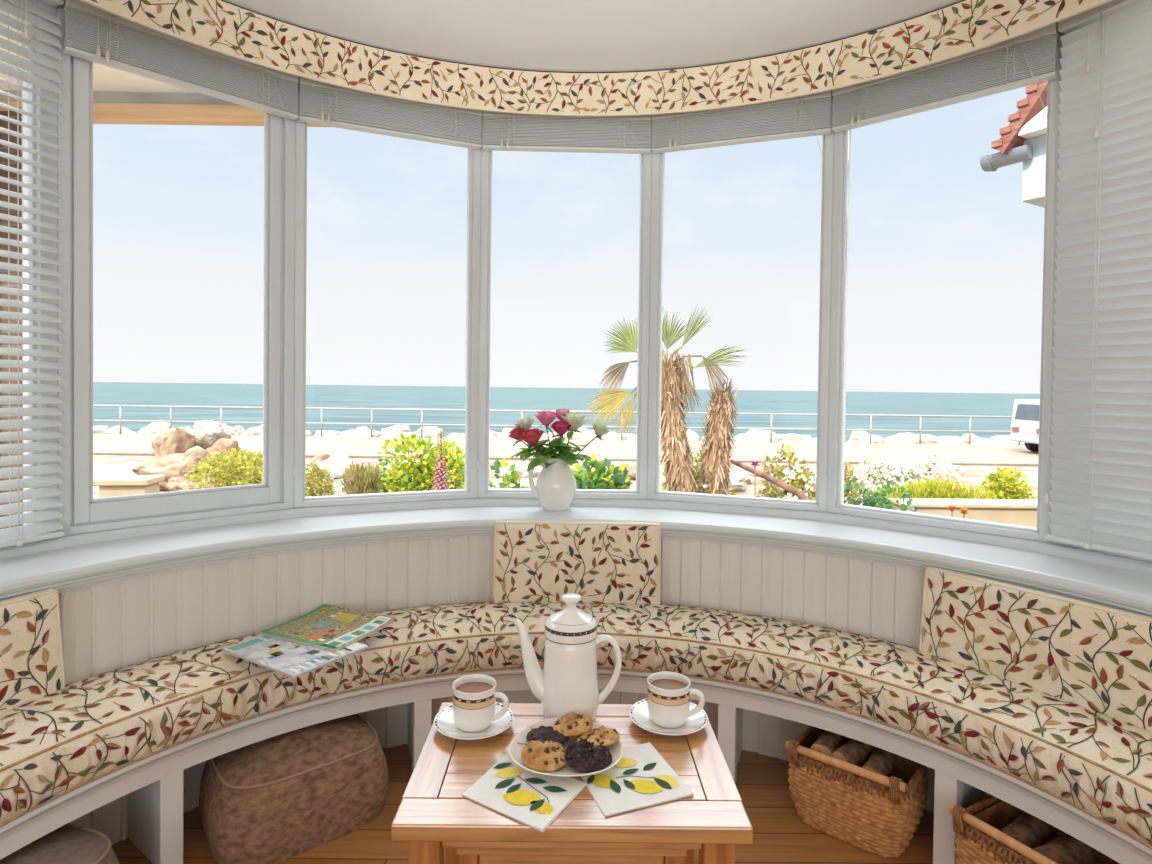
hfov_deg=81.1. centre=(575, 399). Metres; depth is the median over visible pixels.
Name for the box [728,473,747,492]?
boulder
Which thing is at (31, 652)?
cushion
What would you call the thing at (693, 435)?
boulder
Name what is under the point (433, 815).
table
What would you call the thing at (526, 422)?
rose
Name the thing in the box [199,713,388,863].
pouffe
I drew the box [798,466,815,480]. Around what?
garden stone
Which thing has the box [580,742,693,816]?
paper napkin
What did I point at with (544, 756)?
cookie
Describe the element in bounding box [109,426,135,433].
boulder
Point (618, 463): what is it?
garden stone
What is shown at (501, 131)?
blind
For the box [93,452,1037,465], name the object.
kerb
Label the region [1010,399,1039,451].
van
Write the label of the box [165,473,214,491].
rockery stone
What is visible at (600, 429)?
rose
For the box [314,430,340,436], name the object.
boulder
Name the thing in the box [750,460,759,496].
flower
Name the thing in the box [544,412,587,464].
rose
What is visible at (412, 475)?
shrub
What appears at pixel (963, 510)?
flower
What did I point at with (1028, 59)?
blind
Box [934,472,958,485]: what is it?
garden stone
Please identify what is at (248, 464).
shrub
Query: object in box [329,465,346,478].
garden stone
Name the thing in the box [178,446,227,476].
rockery stone
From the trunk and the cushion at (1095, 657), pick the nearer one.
the cushion at (1095, 657)
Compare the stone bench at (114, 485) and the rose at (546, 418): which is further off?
the stone bench at (114, 485)
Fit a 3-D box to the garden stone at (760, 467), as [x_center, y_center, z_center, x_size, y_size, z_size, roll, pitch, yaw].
[4.548,1.690,15.783,0.867,0.507,0.579,0,1,-32]
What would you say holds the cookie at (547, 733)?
on the dessert plate
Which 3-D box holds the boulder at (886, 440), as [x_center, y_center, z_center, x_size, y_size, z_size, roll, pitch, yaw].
[13.023,2.043,27.450,1.405,1.027,1.056,0,1,-37]
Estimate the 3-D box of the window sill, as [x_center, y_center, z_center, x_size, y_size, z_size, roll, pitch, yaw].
[-0.013,0.440,1.782,3.372,0.063,1.594,1,1,0]
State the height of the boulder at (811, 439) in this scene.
1.166 m
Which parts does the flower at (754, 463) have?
stem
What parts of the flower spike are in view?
stem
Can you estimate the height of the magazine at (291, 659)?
0.007 m
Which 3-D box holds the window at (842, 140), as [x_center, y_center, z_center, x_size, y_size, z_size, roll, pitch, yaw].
[1.121,-0.313,2.098,0.657,1.410,0.072,2,1,42]
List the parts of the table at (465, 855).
leg, leg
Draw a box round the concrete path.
[93,464,380,492]
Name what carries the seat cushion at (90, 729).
on the window bench at (153, 784)
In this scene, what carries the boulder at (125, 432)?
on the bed
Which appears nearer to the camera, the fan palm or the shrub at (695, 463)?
the fan palm
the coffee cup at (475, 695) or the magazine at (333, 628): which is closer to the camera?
the coffee cup at (475, 695)
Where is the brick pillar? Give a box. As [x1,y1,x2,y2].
[0,111,21,528]
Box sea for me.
[93,382,1039,440]
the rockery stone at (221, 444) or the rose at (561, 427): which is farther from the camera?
the rockery stone at (221, 444)
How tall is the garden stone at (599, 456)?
0.489 m
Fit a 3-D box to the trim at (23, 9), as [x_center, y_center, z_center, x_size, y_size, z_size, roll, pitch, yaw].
[0.006,-1.053,1.791,3.598,0.152,1.742,1,1,0]
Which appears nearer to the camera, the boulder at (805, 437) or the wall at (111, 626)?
the wall at (111, 626)
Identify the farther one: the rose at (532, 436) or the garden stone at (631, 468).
the garden stone at (631, 468)
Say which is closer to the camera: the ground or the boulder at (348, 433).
the ground
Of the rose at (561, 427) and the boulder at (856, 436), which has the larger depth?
the boulder at (856, 436)
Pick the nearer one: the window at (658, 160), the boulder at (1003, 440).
the window at (658, 160)
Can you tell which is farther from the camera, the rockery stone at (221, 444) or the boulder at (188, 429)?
the boulder at (188, 429)
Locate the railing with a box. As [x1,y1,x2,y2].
[93,405,1021,445]
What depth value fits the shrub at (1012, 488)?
9.17 m
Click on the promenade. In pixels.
(125, 443)
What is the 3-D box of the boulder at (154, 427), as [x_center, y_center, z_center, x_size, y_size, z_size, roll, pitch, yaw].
[-17.045,1.499,27.375,1.915,1.358,1.633,1,1,14]
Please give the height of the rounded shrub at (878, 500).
1.188 m
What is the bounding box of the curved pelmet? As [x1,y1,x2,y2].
[79,0,1112,115]
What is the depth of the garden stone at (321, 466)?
13.74 m
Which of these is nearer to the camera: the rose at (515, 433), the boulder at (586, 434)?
the rose at (515, 433)
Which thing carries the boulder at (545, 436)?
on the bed
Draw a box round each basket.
[785,726,928,857]
[949,795,1119,863]
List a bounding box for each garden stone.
[305,463,334,483]
[309,452,330,465]
[321,455,358,470]
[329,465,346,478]
[514,461,542,477]
[572,450,605,464]
[613,461,622,471]
[624,463,635,479]
[730,467,751,483]
[756,463,775,476]
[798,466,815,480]
[851,468,867,479]
[916,460,933,470]
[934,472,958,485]
[950,464,964,474]
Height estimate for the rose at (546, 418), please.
0.281 m
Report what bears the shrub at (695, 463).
on the ground
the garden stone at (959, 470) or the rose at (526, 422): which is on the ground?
the garden stone at (959, 470)
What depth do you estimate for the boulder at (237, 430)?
26.82 m
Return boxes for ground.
[93,455,1037,500]
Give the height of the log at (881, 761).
0.066 m
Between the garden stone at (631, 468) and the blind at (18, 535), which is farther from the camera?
the garden stone at (631, 468)
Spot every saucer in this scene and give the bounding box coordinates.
[434,702,513,739]
[629,698,707,735]
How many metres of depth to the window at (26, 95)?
1.75 m
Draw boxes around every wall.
[58,536,990,844]
[888,498,1036,527]
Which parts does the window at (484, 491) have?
glass pane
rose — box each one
[508,427,542,459]
[515,416,549,461]
[519,429,564,471]
[529,411,566,457]
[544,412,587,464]
[544,420,577,467]
[546,409,575,463]
[567,422,610,464]
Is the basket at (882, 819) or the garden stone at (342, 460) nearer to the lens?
the basket at (882, 819)
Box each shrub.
[184,447,308,496]
[305,461,335,496]
[340,460,388,494]
[376,433,464,492]
[660,449,702,490]
[695,480,738,495]
[756,443,815,500]
[844,462,864,503]
[844,477,918,511]
[980,467,1036,499]
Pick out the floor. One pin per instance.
(780, 836)
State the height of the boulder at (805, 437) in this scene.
0.902 m
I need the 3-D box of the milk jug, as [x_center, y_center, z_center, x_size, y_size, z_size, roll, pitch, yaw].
[-0.071,0.298,2.430,0.147,0.195,0.147,2,1,45]
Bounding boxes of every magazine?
[222,635,368,677]
[260,604,394,651]
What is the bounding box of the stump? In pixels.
[696,377,738,494]
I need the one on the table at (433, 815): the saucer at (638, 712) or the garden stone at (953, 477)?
the saucer at (638, 712)
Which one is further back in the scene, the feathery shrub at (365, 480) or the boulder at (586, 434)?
the boulder at (586, 434)
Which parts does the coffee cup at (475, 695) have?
handle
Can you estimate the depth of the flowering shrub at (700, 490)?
7.18 m
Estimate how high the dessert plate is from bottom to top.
0.019 m
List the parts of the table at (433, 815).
leg, leg, leg, leg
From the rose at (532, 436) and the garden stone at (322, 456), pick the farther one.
the garden stone at (322, 456)
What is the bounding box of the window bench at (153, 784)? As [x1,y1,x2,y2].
[0,668,1151,863]
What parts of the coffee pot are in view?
spout, lid, knob, handle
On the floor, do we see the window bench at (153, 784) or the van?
the window bench at (153, 784)
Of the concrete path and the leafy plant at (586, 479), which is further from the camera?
the concrete path
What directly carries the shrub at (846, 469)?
on the ground
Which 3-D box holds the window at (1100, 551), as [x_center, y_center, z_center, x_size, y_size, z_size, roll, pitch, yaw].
[1.498,-0.299,1.590,0.072,1.410,0.657,0,1,-26]
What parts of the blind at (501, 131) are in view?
ladder cord, rail, ladder cord, pull cord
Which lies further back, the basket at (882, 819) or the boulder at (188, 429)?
the boulder at (188, 429)
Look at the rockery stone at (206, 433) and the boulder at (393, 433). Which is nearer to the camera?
the rockery stone at (206, 433)
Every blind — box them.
[0,0,64,547]
[63,0,298,476]
[299,77,481,469]
[483,111,650,470]
[652,90,830,480]
[832,22,1058,503]
[1045,0,1151,560]
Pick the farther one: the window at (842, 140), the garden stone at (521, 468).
the garden stone at (521, 468)
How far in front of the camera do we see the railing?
25.27 m
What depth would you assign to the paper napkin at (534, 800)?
1.09 m
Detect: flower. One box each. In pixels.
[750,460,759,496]
[948,505,955,516]
[960,508,967,518]
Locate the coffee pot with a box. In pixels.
[514,593,621,720]
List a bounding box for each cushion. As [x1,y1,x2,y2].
[0,588,64,714]
[0,601,565,826]
[493,520,660,604]
[576,603,1151,848]
[919,566,1151,730]
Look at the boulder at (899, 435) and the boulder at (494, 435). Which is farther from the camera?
the boulder at (899, 435)
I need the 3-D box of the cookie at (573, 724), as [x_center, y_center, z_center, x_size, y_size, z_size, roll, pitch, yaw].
[-0.005,0.602,1.254,0.076,0.022,0.076,0,1,-34]
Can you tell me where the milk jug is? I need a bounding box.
[528,458,576,510]
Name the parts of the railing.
post, post, post, post, post, post, post, post, post, post, post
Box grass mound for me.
[872,477,997,506]
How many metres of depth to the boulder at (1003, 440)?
26.96 m
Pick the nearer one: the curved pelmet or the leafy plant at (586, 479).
the curved pelmet
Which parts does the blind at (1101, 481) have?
pull cord, ladder cord, pull cord, rail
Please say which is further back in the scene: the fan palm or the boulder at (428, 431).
the boulder at (428, 431)
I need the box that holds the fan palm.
[582,304,746,492]
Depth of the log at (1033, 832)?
1.54 m
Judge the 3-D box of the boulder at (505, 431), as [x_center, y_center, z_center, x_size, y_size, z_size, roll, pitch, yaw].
[-2.788,1.835,29.457,1.183,1.164,1.218,1,1,23]
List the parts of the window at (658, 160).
glass pane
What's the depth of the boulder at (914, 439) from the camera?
26.73 m
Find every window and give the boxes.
[5,0,56,524]
[57,5,295,534]
[293,84,480,507]
[478,116,651,498]
[647,97,833,511]
[827,33,1063,541]
[1051,34,1151,562]
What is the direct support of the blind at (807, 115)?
attached to the window at (658, 160)
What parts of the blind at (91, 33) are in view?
pull cord, ladder cord, rail, ladder cord, pull cord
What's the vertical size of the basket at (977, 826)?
0.222 m
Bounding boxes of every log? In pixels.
[809,730,845,765]
[829,739,874,772]
[859,747,896,783]
[995,812,1053,853]
[1019,834,1098,863]
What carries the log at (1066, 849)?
in the basket at (977, 826)
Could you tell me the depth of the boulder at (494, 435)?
27.05 m
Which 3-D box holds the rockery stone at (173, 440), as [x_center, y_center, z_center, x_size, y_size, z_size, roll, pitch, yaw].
[-7.702,1.028,12.980,0.518,1.018,0.813,1,1,27]
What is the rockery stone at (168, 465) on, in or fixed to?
on the concrete path
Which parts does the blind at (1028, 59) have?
ladder cord, rail, ladder cord, pull cord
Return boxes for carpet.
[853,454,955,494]
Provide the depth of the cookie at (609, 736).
1.21 m
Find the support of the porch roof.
on the brick pillar
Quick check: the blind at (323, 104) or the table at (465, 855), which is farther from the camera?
the blind at (323, 104)
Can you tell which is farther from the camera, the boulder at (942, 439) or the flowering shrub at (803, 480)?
the boulder at (942, 439)
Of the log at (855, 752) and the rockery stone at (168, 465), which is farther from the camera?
the rockery stone at (168, 465)
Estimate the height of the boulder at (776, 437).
0.856 m
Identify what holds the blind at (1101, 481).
attached to the window at (1100, 551)
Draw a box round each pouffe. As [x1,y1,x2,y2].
[0,823,119,863]
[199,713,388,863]
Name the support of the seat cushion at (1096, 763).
on the window bench at (153, 784)
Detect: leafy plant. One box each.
[489,458,530,488]
[572,454,631,488]
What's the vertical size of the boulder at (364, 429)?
1.063 m
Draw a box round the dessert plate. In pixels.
[509,717,622,776]
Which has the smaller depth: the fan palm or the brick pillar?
the brick pillar
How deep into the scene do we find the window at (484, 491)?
2.50 m
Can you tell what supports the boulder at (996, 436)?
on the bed
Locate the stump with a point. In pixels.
(716, 457)
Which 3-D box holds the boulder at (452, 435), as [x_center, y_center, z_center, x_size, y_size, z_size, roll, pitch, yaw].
[-4.936,1.822,27.506,1.307,0.939,1.476,1,1,37]
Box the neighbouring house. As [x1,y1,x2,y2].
[980,81,1047,207]
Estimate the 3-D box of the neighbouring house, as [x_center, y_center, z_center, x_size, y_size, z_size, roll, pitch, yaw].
[4.590,-0.921,3.521,3.130,5.862,3.209,0,1,-30]
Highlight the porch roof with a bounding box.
[0,27,328,126]
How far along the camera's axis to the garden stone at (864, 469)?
15.29 m
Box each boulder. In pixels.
[93,425,111,433]
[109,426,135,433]
[122,431,140,433]
[141,420,173,433]
[182,426,192,433]
[228,425,246,434]
[242,429,262,435]
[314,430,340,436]
[338,429,370,436]
[356,426,381,436]
[379,431,412,437]
[381,425,410,434]
[414,426,444,437]
[444,433,464,437]
[490,430,504,438]
[502,428,511,436]
[540,432,570,438]
[573,430,608,439]
[603,432,626,439]
[626,434,635,439]
[686,430,698,440]
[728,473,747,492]
[732,434,769,441]
[746,430,775,436]
[769,434,805,441]
[799,435,811,439]
[806,437,816,441]
[846,431,883,442]
[884,438,900,442]
[888,432,914,438]
[899,434,938,443]
[937,436,963,443]
[961,433,996,444]
[990,435,1008,439]
[993,435,1024,444]
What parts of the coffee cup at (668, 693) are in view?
handle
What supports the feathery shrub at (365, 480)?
on the ground
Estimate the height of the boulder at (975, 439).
1.182 m
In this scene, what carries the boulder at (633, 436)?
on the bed
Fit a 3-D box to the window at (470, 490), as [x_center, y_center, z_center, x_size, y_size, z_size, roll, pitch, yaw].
[-0.660,-0.341,2.395,0.657,1.410,0.072,0,1,-24]
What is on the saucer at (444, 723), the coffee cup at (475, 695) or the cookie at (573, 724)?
the coffee cup at (475, 695)
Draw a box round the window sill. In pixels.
[0,506,1151,616]
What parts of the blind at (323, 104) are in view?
ladder cord, rail, ladder cord, pull cord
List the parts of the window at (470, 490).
glass pane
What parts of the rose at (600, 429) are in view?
stem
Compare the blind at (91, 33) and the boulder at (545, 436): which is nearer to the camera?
the blind at (91, 33)
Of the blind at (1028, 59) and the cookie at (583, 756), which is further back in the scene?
the blind at (1028, 59)
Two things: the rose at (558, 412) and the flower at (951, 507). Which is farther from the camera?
the flower at (951, 507)
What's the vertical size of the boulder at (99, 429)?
1.298 m
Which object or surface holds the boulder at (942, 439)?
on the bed
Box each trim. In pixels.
[0,0,1060,120]
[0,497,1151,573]
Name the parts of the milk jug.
handle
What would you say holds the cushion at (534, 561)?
on the seat cushion at (90, 729)
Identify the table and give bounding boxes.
[391,702,752,863]
[456,848,686,863]
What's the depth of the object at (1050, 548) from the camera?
2.13 m
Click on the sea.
(104, 393)
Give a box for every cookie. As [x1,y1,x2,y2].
[521,739,566,771]
[526,725,568,743]
[553,712,592,735]
[564,738,611,772]
[577,725,619,746]
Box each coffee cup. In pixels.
[452,674,508,732]
[647,672,704,727]
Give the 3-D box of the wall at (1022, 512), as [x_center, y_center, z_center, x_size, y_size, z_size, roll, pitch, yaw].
[5.102,1.590,8.236,2.404,0.685,0.410,1,1,0]
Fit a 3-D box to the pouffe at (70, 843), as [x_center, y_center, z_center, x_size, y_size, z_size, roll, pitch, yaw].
[-1.159,1.026,1.308,0.351,0.223,0.430,1,1,20]
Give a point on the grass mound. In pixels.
(929, 489)
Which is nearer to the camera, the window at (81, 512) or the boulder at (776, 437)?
the window at (81, 512)
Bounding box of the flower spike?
[433,430,447,489]
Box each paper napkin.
[462,752,585,832]
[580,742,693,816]
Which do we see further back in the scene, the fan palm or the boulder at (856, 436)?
the boulder at (856, 436)
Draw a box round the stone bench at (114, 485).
[93,475,164,497]
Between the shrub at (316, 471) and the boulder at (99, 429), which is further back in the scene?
the boulder at (99, 429)
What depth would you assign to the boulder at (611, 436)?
26.88 m
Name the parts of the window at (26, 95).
glass pane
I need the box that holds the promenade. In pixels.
[93,434,1038,463]
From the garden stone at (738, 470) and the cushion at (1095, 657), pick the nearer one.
the cushion at (1095, 657)
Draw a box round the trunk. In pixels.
[730,459,808,499]
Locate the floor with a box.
[111,744,933,863]
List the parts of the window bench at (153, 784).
post, post, post, post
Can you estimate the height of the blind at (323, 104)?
1.325 m
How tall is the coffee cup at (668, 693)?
0.078 m
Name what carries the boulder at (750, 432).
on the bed
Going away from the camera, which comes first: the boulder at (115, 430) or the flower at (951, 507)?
the flower at (951, 507)
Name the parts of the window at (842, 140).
glass pane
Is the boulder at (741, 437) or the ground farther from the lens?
the boulder at (741, 437)
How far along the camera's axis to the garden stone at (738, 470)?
14.40 m
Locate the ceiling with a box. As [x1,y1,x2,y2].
[224,0,961,71]
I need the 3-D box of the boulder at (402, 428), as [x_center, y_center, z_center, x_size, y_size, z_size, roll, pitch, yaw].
[-7.846,1.661,29.575,1.467,1.144,1.464,1,1,-4]
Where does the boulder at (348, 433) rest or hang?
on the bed
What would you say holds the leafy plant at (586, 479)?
on the ground
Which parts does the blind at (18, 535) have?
ladder cord, rail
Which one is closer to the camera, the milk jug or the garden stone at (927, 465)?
the milk jug
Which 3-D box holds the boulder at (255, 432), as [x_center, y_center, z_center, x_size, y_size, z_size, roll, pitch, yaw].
[-12.991,1.662,27.060,1.203,0.961,0.948,0,1,-43]
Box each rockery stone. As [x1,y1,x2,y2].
[132,453,228,490]
[151,427,195,455]
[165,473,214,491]
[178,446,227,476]
[192,420,231,449]
[206,438,242,482]
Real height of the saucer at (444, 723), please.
0.018 m
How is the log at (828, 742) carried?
in the basket at (882, 819)
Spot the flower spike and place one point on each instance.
(440, 440)
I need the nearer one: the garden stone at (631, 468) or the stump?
the stump
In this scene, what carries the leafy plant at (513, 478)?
on the ground
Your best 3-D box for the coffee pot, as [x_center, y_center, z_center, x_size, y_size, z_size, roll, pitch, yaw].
[-0.016,0.513,1.347,0.195,0.245,0.116,0,1,-28]

